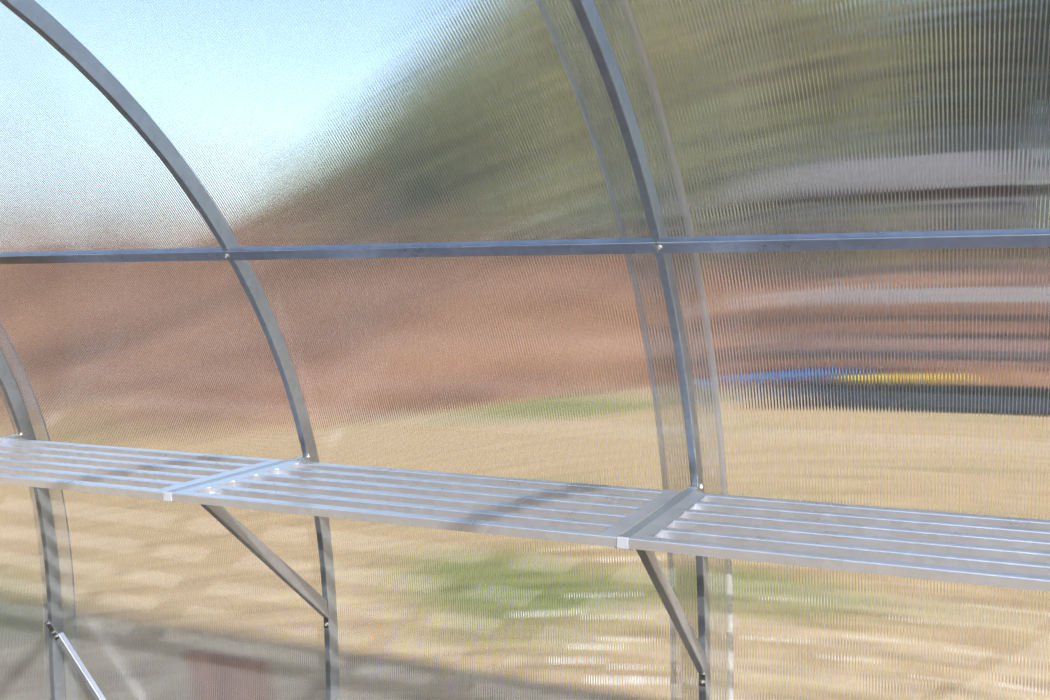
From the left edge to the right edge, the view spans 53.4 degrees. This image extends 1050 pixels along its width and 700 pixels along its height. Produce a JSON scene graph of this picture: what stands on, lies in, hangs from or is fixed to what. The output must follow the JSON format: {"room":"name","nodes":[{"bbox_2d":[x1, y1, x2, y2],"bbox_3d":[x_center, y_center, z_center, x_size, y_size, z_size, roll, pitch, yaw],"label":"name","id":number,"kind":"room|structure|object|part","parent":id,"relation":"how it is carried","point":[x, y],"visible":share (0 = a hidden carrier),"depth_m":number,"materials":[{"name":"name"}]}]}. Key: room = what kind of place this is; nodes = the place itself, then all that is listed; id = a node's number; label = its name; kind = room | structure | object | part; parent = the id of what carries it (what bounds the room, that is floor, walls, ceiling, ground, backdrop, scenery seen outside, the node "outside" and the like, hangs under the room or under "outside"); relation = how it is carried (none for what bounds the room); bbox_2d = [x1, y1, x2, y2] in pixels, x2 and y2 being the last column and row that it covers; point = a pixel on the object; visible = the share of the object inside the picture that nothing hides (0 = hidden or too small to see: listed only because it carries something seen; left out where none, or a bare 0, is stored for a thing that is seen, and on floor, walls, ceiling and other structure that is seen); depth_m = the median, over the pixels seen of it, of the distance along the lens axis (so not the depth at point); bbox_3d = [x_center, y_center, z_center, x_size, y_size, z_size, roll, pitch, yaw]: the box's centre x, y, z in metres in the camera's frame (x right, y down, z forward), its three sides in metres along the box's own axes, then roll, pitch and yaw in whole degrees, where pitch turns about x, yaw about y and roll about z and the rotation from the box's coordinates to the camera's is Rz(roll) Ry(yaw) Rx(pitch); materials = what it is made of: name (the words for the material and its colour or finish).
{"room":"greenhouse","nodes":[
{"label":"greenhouse","id":0,"kind":"room"},
{"bbox_2d":[0,0,1049,699],"bbox_3d":[-0.732,0.291,2.228,6.000,2.079,1.133,1,4,24],"label":"wall","id":1,"kind":"structure","parent":0,"point":[303,122],"depth_m":2.16,"materials":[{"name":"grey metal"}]},
{"bbox_3d":[-1.237,1.416,1.153,6.000,0.032,3.545,1,4,24],"label":"floor","id":2,"kind":"structure","parent":0,"visible":0},
{"bbox_2d":[0,350,64,699],"bbox_3d":[-2.154,0.308,1.478,0.035,2.171,3.636,1,4,24],"label":"arch","id":3,"kind":"object","parent":2,"relation":"on","point":[9,387],"depth_m":3.13,"materials":[{"name":"grey metal"}]},
{"bbox_3d":[-1.561,0.270,2.816,0.031,0.019,0.485,1,4,24],"label":"bracket arm","id":4,"kind":"part","parent":3,"relation":"part of"},
{"bbox_3d":[-1.560,0.266,2.812,0.035,0.028,0.491,1,4,24],"label":"shelf bracket","id":5,"kind":"part","parent":3,"relation":"part of","materials":[{"name":"silver metal"}]},
{"bbox_2d":[45,620,105,699],"bbox_3d":[-1.236,1.034,3.050,0.416,0.456,0.029,1,4,24],"label":"diagonal strut","id":6,"kind":"object","parent":3,"relation":"attached to","point":[65,644],"visible":1,"depth_m":3.08,"materials":[{"name":"metal"}]},
{"bbox_3d":[-1.405,0.833,3.100,0.056,0.060,0.010,1,4,24],"label":"fixing plate","id":7,"kind":"part","parent":6,"relation":"part of","materials":[{"name":"metal"}]},
{"bbox_2d":[0,0,338,699],"bbox_3d":[-1.241,0.330,1.072,0.035,2.171,3.636,1,4,24],"label":"arch","id":8,"kind":"object","parent":2,"relation":"on","point":[30,12],"depth_m":2.38,"materials":[{"name":"grey metal"}]},
{"bbox_2d":[0,438,284,499],"bbox_3d":[-1.120,0.282,2.577,0.978,0.018,0.414,1,4,24],"label":"shelf","id":9,"kind":"object","parent":8,"relation":"on","point":[109,470],"visible":0.88,"depth_m":2.50,"materials":[{"name":"metal"}]},
{"bbox_3d":[-1.199,0.295,2.400,0.978,0.018,0.026,1,4,24],"label":"rail","id":10,"kind":"part","parent":9,"relation":"part of","materials":[{"name":"silver metal"}]},
{"bbox_3d":[-1.041,0.269,2.754,0.978,0.018,0.026,1,4,24],"label":"rail","id":11,"kind":"part","parent":9,"relation":"part of","materials":[{"name":"silver metal"}]},
{"bbox_3d":[-0.647,0.292,2.409,0.031,0.019,0.485,1,4,24],"label":"bracket arm","id":12,"kind":"part","parent":8,"relation":"part of"},
{"bbox_3d":[-0.630,0.508,2.455,0.035,0.474,0.564,1,4,24],"label":"shelf bracket","id":13,"kind":"part","parent":8,"relation":"part of","materials":[{"name":"silver metal"}]},
{"bbox_3d":[-0.550,0.263,2.614,0.029,0.009,0.030,1,4,24],"label":"fixing plate","id":14,"kind":"part","parent":8,"relation":"part of","materials":[{"name":"metal"}]},
{"bbox_2d":[0,237,657,263],"bbox_3d":[-0.669,-0.216,2.349,2.002,0.030,0.029,1,4,24],"label":"purlin","id":15,"kind":"object","parent":8,"relation":"attached to","point":[608,245],"visible":0.98,"depth_m":2.21,"materials":[{"name":"metal"}]},
{"bbox_2d":[570,0,709,699],"bbox_3d":[-0.327,0.351,0.666,0.035,2.171,3.636,1,4,24],"label":"arch","id":16,"kind":"object","parent":2,"relation":"on","point":[586,12],"depth_m":1.99,"materials":[{"name":"grey metal"}]},
{"bbox_2d":[172,461,681,546],"bbox_3d":[-0.206,0.304,2.171,0.978,0.018,0.414,1,4,24],"label":"shelf","id":17,"kind":"object","parent":16,"relation":"on","point":[581,513],"visible":0.99,"depth_m":2.12,"materials":[{"name":"metal"}]},
{"bbox_3d":[-0.285,0.317,1.994,0.978,0.018,0.026,1,4,24],"label":"rail","id":18,"kind":"part","parent":17,"relation":"part of","materials":[{"name":"silver metal"}]},
{"bbox_3d":[-0.127,0.291,2.348,0.978,0.018,0.026,1,4,24],"label":"rail","id":19,"kind":"part","parent":17,"relation":"part of","materials":[{"name":"silver metal"}]},
{"bbox_3d":[0.266,0.314,2.003,0.031,0.019,0.485,1,4,24],"label":"bracket arm","id":20,"kind":"part","parent":16,"relation":"part of"},
{"bbox_3d":[0.284,0.530,2.048,0.035,0.474,0.564,1,4,24],"label":"shelf bracket","id":21,"kind":"part","parent":16,"relation":"part of","materials":[{"name":"silver metal"}]},
{"bbox_3d":[0.363,0.285,2.207,0.029,0.009,0.030,1,4,24],"label":"fixing plate","id":22,"kind":"part","parent":16,"relation":"part of","materials":[{"name":"metal"}]},
{"bbox_2d":[629,492,1049,591],"bbox_3d":[0.707,0.325,1.764,0.978,0.018,0.414,1,4,24],"label":"shelf","id":23,"kind":"object","parent":16,"relation":"on","point":[986,550],"visible":1,"depth_m":1.78,"materials":[{"name":"metal"}]},
{"bbox_3d":[0.628,0.338,1.587,0.978,0.018,0.026,1,4,24],"label":"rail","id":24,"kind":"part","parent":23,"relation":"part of","materials":[{"name":"silver metal"}]},
{"bbox_3d":[0.786,0.312,1.941,0.978,0.018,0.026,1,4,24],"label":"rail","id":25,"kind":"part","parent":23,"relation":"part of","materials":[{"name":"silver metal"}]},
{"bbox_2d":[655,228,1049,252],"bbox_3d":[1.158,-0.173,1.536,2.002,0.030,0.029,1,4,24],"label":"purlin","id":26,"kind":"object","parent":16,"relation":"attached to","point":[1000,238],"visible":1,"depth_m":1.79,"materials":[{"name":"metal"}]}
]}

